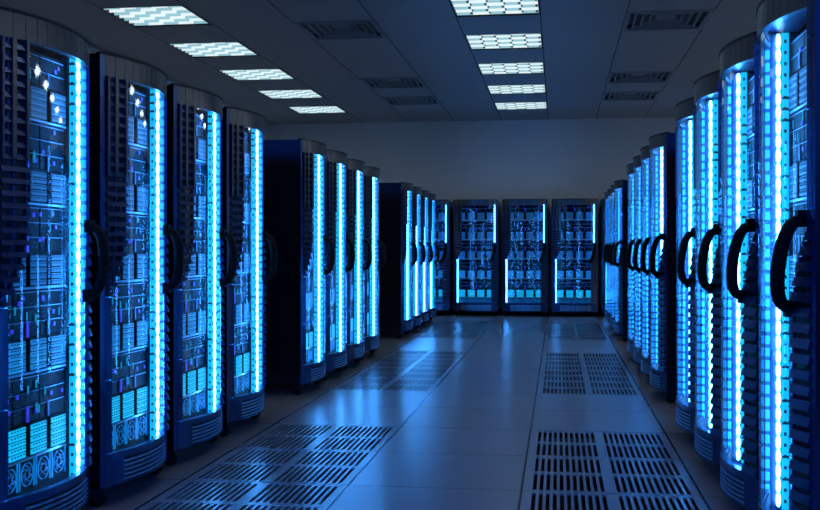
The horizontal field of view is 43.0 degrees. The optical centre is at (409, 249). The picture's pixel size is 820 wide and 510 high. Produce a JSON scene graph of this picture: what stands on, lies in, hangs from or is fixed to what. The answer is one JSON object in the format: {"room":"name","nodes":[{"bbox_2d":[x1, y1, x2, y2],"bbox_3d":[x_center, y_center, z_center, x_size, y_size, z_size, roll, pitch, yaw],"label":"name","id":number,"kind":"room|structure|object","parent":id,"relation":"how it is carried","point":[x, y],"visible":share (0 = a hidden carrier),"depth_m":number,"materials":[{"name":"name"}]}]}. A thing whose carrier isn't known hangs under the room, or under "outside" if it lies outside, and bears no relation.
{"room":"server room","nodes":[
{"label":"server room","id":0,"kind":"room"},
{"bbox_2d":[90,46,269,139],"bbox_3d":[-4.503,-0.545,10.590,0.100,4.610,22.100,0,0,8],"label":"wall","id":1,"kind":"structure","parent":0,"point":[92,49],"depth_m":21.19,"materials":[{"name":"grey paint"}]},
{"bbox_2d":[0,0,760,123],"bbox_3d":[2.724,-2.625,9.562,14.500,0.050,22.100,0,0,8],"label":"ceiling","id":2,"kind":"structure","parent":0,"point":[584,41],"depth_m":13.69,"materials":[{"name":"paint"}]},
{"bbox_2d":[99,5,211,27],"bbox_3d":[-2.812,-2.654,11.599,0.935,0.112,0.975,0,0,8],"label":"ceiling light","id":3,"kind":"object","parent":2,"relation":"attached to","point":[179,15],"visible":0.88,"depth_m":11.64,"materials":[{"name":"white plastic"}]},
{"bbox_2d":[168,42,258,57],"bbox_3d":[-2.537,-2.654,13.530,0.935,0.112,0.975,0,0,8],"label":"ceiling light","id":4,"kind":"object","parent":2,"relation":"attached to","point":[213,49],"visible":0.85,"depth_m":13.57,"materials":[{"name":"white plastic"}]},
{"bbox_2d":[217,69,295,80],"bbox_3d":[-2.263,-2.654,15.460,0.935,0.112,0.975,0,0,8],"label":"ceiling light","id":5,"kind":"object","parent":2,"relation":"attached to","point":[249,74],"visible":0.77,"depth_m":15.51,"materials":[{"name":"white plastic"}]},
{"bbox_2d":[257,89,323,98],"bbox_3d":[-1.988,-2.654,17.391,0.935,0.112,0.975,0,0,8],"label":"ceiling light","id":6,"kind":"object","parent":2,"relation":"attached to","point":[272,94],"visible":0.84,"depth_m":17.44,"materials":[{"name":"white plastic"}]},
{"bbox_2d":[287,106,346,113],"bbox_3d":[-1.714,-2.654,19.321,0.935,0.112,0.975,0,0,8],"label":"ceiling light","id":7,"kind":"object","parent":2,"relation":"attached to","point":[312,109],"visible":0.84,"depth_m":19.37,"materials":[{"name":"white plastic"}]},
{"bbox_2d":[293,20,387,39],"bbox_3d":[-0.803,-2.629,12.298,0.935,0.082,0.975,0,0,8],"label":"ceiling vent","id":8,"kind":"object","parent":2,"relation":"in","point":[356,29],"visible":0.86,"depth_m":12.44,"materials":[{"name":"metal"}]},
{"bbox_2d":[358,77,426,88],"bbox_3d":[-0.254,-2.629,16.159,0.935,0.082,0.975,0,0,8],"label":"ceiling vent","id":9,"kind":"object","parent":2,"relation":"in","point":[391,82],"visible":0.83,"depth_m":16.34,"materials":[{"name":"grey metal"}]},
{"bbox_2d":[380,96,440,105],"bbox_3d":[0.020,-2.629,18.090,0.935,0.082,0.975,0,0,8],"label":"ceiling vent","id":10,"kind":"object","parent":2,"relation":"in","point":[406,100],"visible":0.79,"depth_m":18.29,"materials":[{"name":"grey metal"}]},
{"bbox_2d":[449,0,540,16],"bbox_3d":[0.910,-2.654,11.070,0.935,0.112,0.975,0,0,8],"label":"ceiling light","id":11,"kind":"object","parent":2,"relation":"attached to","point":[461,8],"visible":1,"depth_m":11.23,"materials":[{"name":"white plastic"}]},
{"bbox_2d":[464,33,542,50],"bbox_3d":[1.185,-2.654,13.000,0.935,0.112,0.975,0,0,8],"label":"ceiling light","id":12,"kind":"object","parent":2,"relation":"attached to","point":[521,40],"visible":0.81,"depth_m":13.04,"materials":[{"name":"white plastic"}]},
{"bbox_2d":[477,62,544,74],"bbox_3d":[1.460,-2.654,14.931,0.935,0.112,0.975,0,0,8],"label":"ceiling light","id":13,"kind":"object","parent":2,"relation":"attached to","point":[526,67],"visible":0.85,"depth_m":14.98,"materials":[{"name":"white plastic"}]},
{"bbox_2d":[486,84,545,94],"bbox_3d":[1.734,-2.654,16.861,0.935,0.112,0.975,0,0,8],"label":"ceiling light","id":14,"kind":"object","parent":2,"relation":"attached to","point":[536,88],"visible":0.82,"depth_m":16.91,"materials":[{"name":"white plastic"}]},
{"bbox_2d":[494,102,546,109],"bbox_3d":[2.009,-2.654,18.792,0.935,0.112,0.975,0,0,8],"label":"ceiling light","id":15,"kind":"object","parent":2,"relation":"attached to","point":[513,105],"visible":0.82,"depth_m":18.85,"materials":[{"name":"white plastic"}]},
{"bbox_2d":[601,91,661,100],"bbox_3d":[3.723,-2.629,17.563,0.935,0.082,0.975,0,0,8],"label":"ceiling vent","id":16,"kind":"object","parent":2,"relation":"in","point":[644,95],"visible":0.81,"depth_m":17.79,"materials":[{"name":"grey metal"}]},
{"bbox_2d":[606,71,674,83],"bbox_3d":[3.448,-2.629,15.633,0.935,0.082,0.975,0,0,8],"label":"ceiling vent","id":17,"kind":"object","parent":2,"relation":"in","point":[645,76],"visible":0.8,"depth_m":15.83,"materials":[{"name":"grey metal"}]},
{"bbox_2d":[621,9,714,31],"bbox_3d":[2.899,-2.629,11.771,0.935,0.082,0.975,0,0,8],"label":"ceiling vent","id":18,"kind":"object","parent":2,"relation":"in","point":[672,19],"visible":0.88,"depth_m":11.94,"materials":[{"name":"grey metal"}]},
{"bbox_2d":[84,312,747,509],"bbox_3d":[2.724,1.285,9.562,14.500,0.050,22.100,0,0,8],"label":"floor","id":19,"kind":"structure","parent":0,"point":[461,444],"depth_m":7.68,"materials":[{"name":"tile"}]},
{"bbox_2d":[0,6,109,509],"bbox_3d":[-1.986,0.147,4.565,1.083,2.224,0.884,0,0,8],"label":"rack","id":20,"kind":"object","parent":19,"relation":"on","point":[47,292],"visible":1,"depth_m":4.64,"materials":[{"name":"black metal"}]},
{"bbox_2d":[25,477,86,509],"bbox_3d":[-1.520,1.093,4.512,0.077,0.117,0.581,0,0,8],"label":"vent grille","id":21,"kind":"object","parent":20,"relation":"attached to","point":[73,495],"depth_m":4.48,"materials":[{"name":"blue"}]},
{"bbox_2d":[88,51,183,506],"bbox_3d":[-1.848,0.147,5.530,1.083,2.224,0.884,0,0,8],"label":"rack","id":22,"kind":"object","parent":19,"relation":"on","point":[128,96],"visible":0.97,"depth_m":5.51,"materials":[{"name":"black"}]},
{"bbox_2d":[124,439,165,479],"bbox_3d":[-1.383,1.093,5.478,0.077,0.117,0.581,0,0,8],"label":"vent grille","id":23,"kind":"object","parent":22,"relation":"attached to","point":[142,461],"depth_m":5.37,"materials":[{"name":"blue"}]},
{"bbox_2d":[164,83,236,465],"bbox_3d":[-1.711,0.147,6.496,1.083,2.224,0.884,0,0,8],"label":"rack","id":24,"kind":"object","parent":19,"relation":"on","point":[194,118],"visible":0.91,"depth_m":6.51,"materials":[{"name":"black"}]},
{"bbox_2d":[192,413,221,443],"bbox_3d":[-1.246,1.093,6.443,0.077,0.117,0.581,0,0,8],"label":"vent grille","id":25,"kind":"object","parent":24,"relation":"attached to","point":[206,428],"depth_m":6.32,"materials":[{"name":"blue"}]},
{"bbox_2d":[219,106,276,435],"bbox_3d":[-1.574,0.147,7.461,1.083,2.224,0.884,0,0,8],"label":"rack","id":26,"kind":"object","parent":19,"relation":"on","point":[243,131],"visible":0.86,"depth_m":7.54,"materials":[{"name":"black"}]},
{"bbox_2d":[242,392,264,416],"bbox_3d":[-1.108,1.093,7.408,0.077,0.117,0.581,0,0,8],"label":"vent grille","id":27,"kind":"object","parent":26,"relation":"attached to","point":[252,404],"depth_m":7.29,"materials":[{"name":"blue"}]},
{"bbox_2d":[137,424,399,509],"bbox_3d":[-0.718,1.285,6.102,0.916,0.050,2.786,0,0,8],"label":"floor vent","id":28,"kind":"object","parent":19,"relation":"in","point":[226,460],"depth_m":5.92,"materials":[{"name":"metal"}]},
{"bbox_2d":[264,138,334,394],"bbox_3d":[-1.288,0.147,9.466,1.083,2.224,0.884,0,0,8],"label":"rack","id":29,"kind":"object","parent":19,"relation":"on","point":[294,170],"visible":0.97,"depth_m":9.01,"materials":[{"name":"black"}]},
{"bbox_2d":[311,363,325,380],"bbox_3d":[-0.823,1.093,9.413,0.077,0.117,0.581,0,0,8],"label":"vent grille","id":30,"kind":"object","parent":29,"relation":"attached to","point":[318,370],"depth_m":9.26,"materials":[{"name":"blue"}]},
{"bbox_2d":[321,149,354,380],"bbox_3d":[-1.151,0.147,10.431,1.083,2.224,0.884,0,0,8],"label":"rack","id":31,"kind":"object","parent":19,"relation":"on","point":[335,161],"visible":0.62,"depth_m":10.48,"materials":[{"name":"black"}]},
{"bbox_2d":[335,353,346,367],"bbox_3d":[-0.686,1.093,10.378,0.077,0.117,0.581,0,0,8],"label":"vent grille","id":32,"kind":"object","parent":31,"relation":"attached to","point":[340,358],"depth_m":10.24,"materials":[{"name":"blue"}]},
{"bbox_2d":[343,158,371,368],"bbox_3d":[-1.014,0.147,11.396,1.083,2.224,0.884,0,0,8],"label":"rack","id":33,"kind":"object","parent":19,"relation":"on","point":[355,168],"visible":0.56,"depth_m":11.58,"materials":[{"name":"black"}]},
{"bbox_2d":[354,345,363,357],"bbox_3d":[-0.548,1.093,11.344,0.077,0.117,0.581,0,0,8],"label":"vent grille","id":34,"kind":"object","parent":33,"relation":"attached to","point":[358,349],"depth_m":11.18,"materials":[{"name":"blue"}]},
{"bbox_2d":[360,166,385,359],"bbox_3d":[-0.876,0.147,12.362,1.083,2.224,0.884,0,0,8],"label":"rack","id":35,"kind":"object","parent":19,"relation":"on","point":[372,174],"visible":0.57,"depth_m":12.57,"materials":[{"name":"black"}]},
{"bbox_2d":[371,338,378,348],"bbox_3d":[-0.411,1.093,12.309,0.077,0.117,0.581,0,0,8],"label":"vent grille","id":36,"kind":"object","parent":35,"relation":"attached to","point":[374,341],"depth_m":12.16,"materials":[{"name":"blue"}]},
{"bbox_2d":[377,182,417,338],"bbox_3d":[-0.472,0.147,15.208,1.083,2.224,0.884,0,0,8],"label":"rack","id":37,"kind":"object","parent":19,"relation":"on","point":[395,279],"visible":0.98,"depth_m":14.75,"materials":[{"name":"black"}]},
{"bbox_2d":[407,321,412,329],"bbox_3d":[-0.006,1.093,15.155,0.077,0.117,0.581,0,0,8],"label":"vent grille","id":38,"kind":"object","parent":37,"relation":"attached to","point":[409,323],"depth_m":15.04,"materials":[{"name":"blue"}]},
{"bbox_2d":[332,350,466,391],"bbox_3d":[0.003,1.285,11.166,0.916,0.050,3.716,0,0,8],"label":"floor vent","id":39,"kind":"object","parent":19,"relation":"in","point":[386,385],"depth_m":10.70,"materials":[{"name":"metal"}]},
{"bbox_2d":[409,186,425,332],"bbox_3d":[-0.334,0.147,16.173,1.083,2.224,0.884,0,0,8],"label":"rack","id":40,"kind":"object","parent":19,"relation":"on","point":[416,272],"visible":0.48,"depth_m":16.15,"materials":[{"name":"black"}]},
{"bbox_2d":[416,317,420,324],"bbox_3d":[0.131,1.093,16.120,0.077,0.117,0.581,0,0,8],"label":"vent grille","id":41,"kind":"object","parent":40,"relation":"attached to","point":[418,320],"depth_m":15.96,"materials":[{"name":"blue"}]},
{"bbox_2d":[418,190,432,327],"bbox_3d":[-0.197,0.147,17.139,1.083,2.224,0.884,0,0,8],"label":"rack","id":42,"kind":"object","parent":19,"relation":"on","point":[424,317],"visible":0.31,"depth_m":17.10,"materials":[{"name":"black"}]},
{"bbox_2d":[424,313,428,320],"bbox_3d":[0.268,1.093,17.086,0.077,0.117,0.581,0,0,8],"label":"vent grille","id":43,"kind":"object","parent":42,"relation":"attached to","point":[426,315],"depth_m":16.95,"materials":[{"name":"blue"}]},
{"bbox_2d":[425,193,439,323],"bbox_3d":[-0.060,0.147,18.104,1.083,2.224,0.884,0,0,8],"label":"rack","id":44,"kind":"object","parent":19,"relation":"on","point":[432,197],"visible":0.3,"depth_m":18.33,"materials":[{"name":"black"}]},
{"bbox_2d":[431,310,435,316],"bbox_3d":[0.406,1.093,18.051,0.077,0.117,0.581,0,0,8],"label":"vent grille","id":45,"kind":"object","parent":44,"relation":"attached to","point":[433,312],"depth_m":17.90,"materials":[{"name":"blue"}]},
{"bbox_2d":[434,200,452,315],"bbox_3d":[0.388,0.147,20.407,0.884,2.224,1.083,0,0,8],"label":"rack","id":46,"kind":"object","parent":19,"relation":"on","point":[444,208],"visible":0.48,"depth_m":20.04,"materials":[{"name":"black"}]},
{"bbox_2d":[436,304,442,309],"bbox_3d":[0.335,1.093,19.942,0.581,0.117,0.077,0,0,8],"label":"vent grille","id":47,"kind":"object","parent":46,"relation":"attached to","point":[438,306],"depth_m":19.92,"materials":[{"name":"blue"}]},
{"bbox_2d":[416,320,493,338],"bbox_3d":[0.788,1.285,16.690,0.916,0.050,3.716,0,0,8],"label":"floor vent","id":48,"kind":"object","parent":19,"relation":"in","point":[428,335],"depth_m":16.48,"materials":[{"name":"metal"}]},
{"bbox_2d":[453,199,500,315],"bbox_3d":[1.312,0.147,20.276,0.884,2.224,1.083,0,0,8],"label":"rack","id":49,"kind":"object","parent":19,"relation":"on","point":[476,222],"visible":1,"depth_m":19.93,"materials":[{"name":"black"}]},
{"bbox_2d":[461,304,490,310],"bbox_3d":[1.260,1.093,19.811,0.581,0.117,0.077,0,0,8],"label":"vent grille","id":50,"kind":"object","parent":49,"relation":"attached to","point":[464,307],"depth_m":19.79,"materials":[{"name":"blue"}]},
{"bbox_2d":[502,199,548,315],"bbox_3d":[2.237,0.147,20.144,0.884,2.224,1.083,0,0,8],"label":"rack","id":51,"kind":"object","parent":19,"relation":"on","point":[525,279],"visible":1,"depth_m":19.80,"materials":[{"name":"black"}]},
{"bbox_2d":[510,305,540,310],"bbox_3d":[2.184,1.093,19.679,0.581,0.117,0.077,0,0,8],"label":"vent grille","id":52,"kind":"object","parent":51,"relation":"attached to","point":[512,307],"depth_m":19.66,"materials":[{"name":"blue"}]},
{"bbox_2d":[551,199,597,316],"bbox_3d":[3.162,0.147,20.013,0.884,2.224,1.083,0,0,8],"label":"rack","id":53,"kind":"object","parent":19,"relation":"on","point":[574,222],"visible":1,"depth_m":19.67,"materials":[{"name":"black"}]},
{"bbox_2d":[560,305,590,310],"bbox_3d":[3.109,1.093,19.547,0.581,0.117,0.077,0,0,8],"label":"vent grille","id":54,"kind":"object","parent":53,"relation":"attached to","point":[562,307],"depth_m":19.53,"materials":[{"name":"blue"}]},
{"bbox_2d":[545,321,609,339],"bbox_3d":[2.610,1.285,16.431,0.916,0.050,3.716,0,0,8],"label":"floor vent","id":55,"kind":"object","parent":19,"relation":"in","point":[576,337],"depth_m":16.08,"materials":[{"name":"metal"}]},
{"bbox_2d":[536,352,641,395],"bbox_3d":[1.824,1.285,10.907,0.916,0.050,3.716,0,0,8],"label":"floor vent","id":56,"kind":"object","parent":19,"relation":"in","point":[587,384],"depth_m":10.44,"materials":[{"name":"metal"}]},
{"bbox_2d":[599,199,607,316],"bbox_3d":[4.087,0.147,19.881,0.884,2.224,1.083,0,0,8],"label":"rack","id":57,"kind":"object","parent":19,"relation":"on","point":[602,202],"visible":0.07,"depth_m":19.53,"materials":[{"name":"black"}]},
{"bbox_2d":[603,192,610,318],"bbox_3d":[3.790,0.147,17.496,1.083,2.224,0.884,0,0,8],"label":"rack","id":58,"kind":"object","parent":19,"relation":"on","point":[605,193],"visible":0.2,"depth_m":17.52,"materials":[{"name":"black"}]},
{"bbox_2d":[606,189,613,323],"bbox_3d":[3.653,0.147,16.530,1.083,2.224,0.884,0,0,8],"label":"rack","id":59,"kind":"object","parent":19,"relation":"on","point":[608,190],"visible":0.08,"depth_m":16.52,"materials":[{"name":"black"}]},
{"bbox_2d":[609,185,616,327],"bbox_3d":[3.516,0.147,15.565,1.083,2.224,0.884,0,0,8],"label":"rack","id":60,"kind":"object","parent":19,"relation":"on","point":[611,186],"visible":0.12,"depth_m":15.55,"materials":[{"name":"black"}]},
{"bbox_2d":[519,430,708,509],"bbox_3d":[1.104,1.285,5.843,0.916,0.050,2.786,0,0,8],"label":"floor vent","id":61,"kind":"object","parent":19,"relation":"in","point":[607,475],"depth_m":5.86,"materials":[{"name":"metal"}]},
{"bbox_2d":[613,179,631,341],"bbox_3d":[3.378,0.147,14.600,1.083,2.224,0.884,0,0,8],"label":"rack","id":62,"kind":"object","parent":19,"relation":"on","point":[620,186],"visible":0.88,"depth_m":14.27,"materials":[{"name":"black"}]},
{"bbox_2d":[614,324,618,332],"bbox_3d":[2.913,1.093,14.653,0.077,0.117,0.581,0,0,8],"label":"vent grille","id":63,"kind":"object","parent":62,"relation":"attached to","point":[616,326],"depth_m":14.51,"materials":[{"name":"blue"}]},
{"bbox_2d":[626,163,637,354],"bbox_3d":[2.974,0.147,11.753,1.083,2.224,0.884,0,0,8],"label":"rack","id":64,"kind":"object","parent":19,"relation":"on","point":[630,172],"visible":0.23,"depth_m":11.80,"materials":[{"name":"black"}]},
{"bbox_2d":[627,341,633,352],"bbox_3d":[2.508,1.093,11.806,0.077,0.117,0.581,0,0,8],"label":"vent grille","id":65,"kind":"object","parent":64,"relation":"attached to","point":[629,343],"depth_m":11.66,"materials":[{"name":"blue"}]},
{"bbox_2d":[632,155,644,363],"bbox_3d":[2.836,0.147,10.788,1.083,2.224,0.884,0,0,8],"label":"rack","id":66,"kind":"object","parent":19,"relation":"on","point":[636,160],"visible":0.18,"depth_m":10.81,"materials":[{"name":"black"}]},
{"bbox_2d":[633,349,640,362],"bbox_3d":[2.371,1.093,10.841,0.077,0.117,0.581,0,0,8],"label":"vent grille","id":67,"kind":"object","parent":66,"relation":"attached to","point":[637,352],"depth_m":10.68,"materials":[{"name":"blue"}]},
{"bbox_2d":[640,145,654,376],"bbox_3d":[2.699,0.147,9.823,1.083,2.224,0.884,0,0,8],"label":"rack","id":68,"kind":"object","parent":19,"relation":"on","point":[644,151],"visible":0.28,"depth_m":9.88,"materials":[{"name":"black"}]},
{"bbox_2d":[641,359,648,373],"bbox_3d":[2.234,1.093,9.876,0.077,0.117,0.581,0,0,8],"label":"vent grille","id":69,"kind":"object","parent":68,"relation":"attached to","point":[644,362],"depth_m":9.71,"materials":[{"name":"blue"}]},
{"bbox_2d":[649,132,680,402],"bbox_3d":[2.562,0.147,8.857,1.083,2.224,0.884,0,0,8],"label":"rack","id":70,"kind":"object","parent":19,"relation":"on","point":[662,257],"visible":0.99,"depth_m":8.53,"materials":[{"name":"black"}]},
{"bbox_2d":[650,371,658,387],"bbox_3d":[2.096,1.093,8.910,0.077,0.117,0.581,0,0,8],"label":"vent grille","id":71,"kind":"object","parent":70,"relation":"attached to","point":[654,375],"depth_m":8.75,"materials":[{"name":"blue"}]},
{"bbox_2d":[675,97,699,433],"bbox_3d":[2.276,0.147,6.853,1.083,2.224,0.884,0,0,8],"label":"rack","id":72,"kind":"object","parent":19,"relation":"on","point":[684,190],"visible":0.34,"depth_m":7.18,"materials":[{"name":"blue"}]},
{"bbox_2d":[676,406,689,429],"bbox_3d":[1.811,1.093,6.905,0.077,0.117,0.581,0,0,8],"label":"vent grille","id":73,"kind":"object","parent":72,"relation":"attached to","point":[682,412],"depth_m":6.74,"materials":[{"name":"blue"}]},
{"bbox_2d":[693,70,725,465],"bbox_3d":[2.139,0.147,5.887,1.083,2.224,0.884,0,0,8],"label":"rack","id":74,"kind":"object","parent":19,"relation":"on","point":[706,181],"visible":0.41,"depth_m":6.12,"materials":[{"name":"blue"}]},
{"bbox_2d":[694,429,712,460],"bbox_3d":[1.674,1.093,5.940,0.077,0.117,0.581,0,0,8],"label":"vent grille","id":75,"kind":"object","parent":74,"relation":"attached to","point":[703,446],"depth_m":5.78,"materials":[{"name":"blue"}]},
{"bbox_2d":[718,31,762,509],"bbox_3d":[2.002,0.147,4.922,1.083,2.224,0.884,0,0,8],"label":"rack","id":76,"kind":"object","parent":19,"relation":"on","point":[737,167],"visible":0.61,"depth_m":5.16,"materials":[{"name":"blue"}]},
{"bbox_2d":[720,459,743,503],"bbox_3d":[1.536,1.093,4.975,0.077,0.117,0.581,0,0,8],"label":"vent grille","id":77,"kind":"object","parent":76,"relation":"attached to","point":[731,480],"depth_m":4.83,"materials":[{"name":"blue"}]},
{"bbox_2d":[754,0,819,509],"bbox_3d":[1.865,0.147,3.957,1.083,2.224,0.884,0,0,8],"label":"rack","id":78,"kind":"object","parent":19,"relation":"on","point":[787,50],"visible":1,"depth_m":4.15,"materials":[{"name":"blue"}]},
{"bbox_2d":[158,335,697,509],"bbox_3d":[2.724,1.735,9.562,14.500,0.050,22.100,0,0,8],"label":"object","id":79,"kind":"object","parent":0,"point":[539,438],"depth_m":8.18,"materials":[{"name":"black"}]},
{"bbox_2d":[270,117,675,335],"bbox_3d":[4.287,-0.545,20.551,14.700,4.610,0.100,0,0,8],"label":"wall","id":80,"kind":"structure","parent":0,"point":[549,159],"depth_m":20.85,"materials":[{"name":"paint"}]},
{"bbox_2d":[436,308,602,313],"bbox_3d":[4.279,1.210,20.494,14.500,0.100,0.015,0,0,8],"label":"baseboard","id":81,"kind":"structure","parent":80,"relation":"attached to","point":[549,309],"depth_m":20.76,"materials":[{"name":"grey"}]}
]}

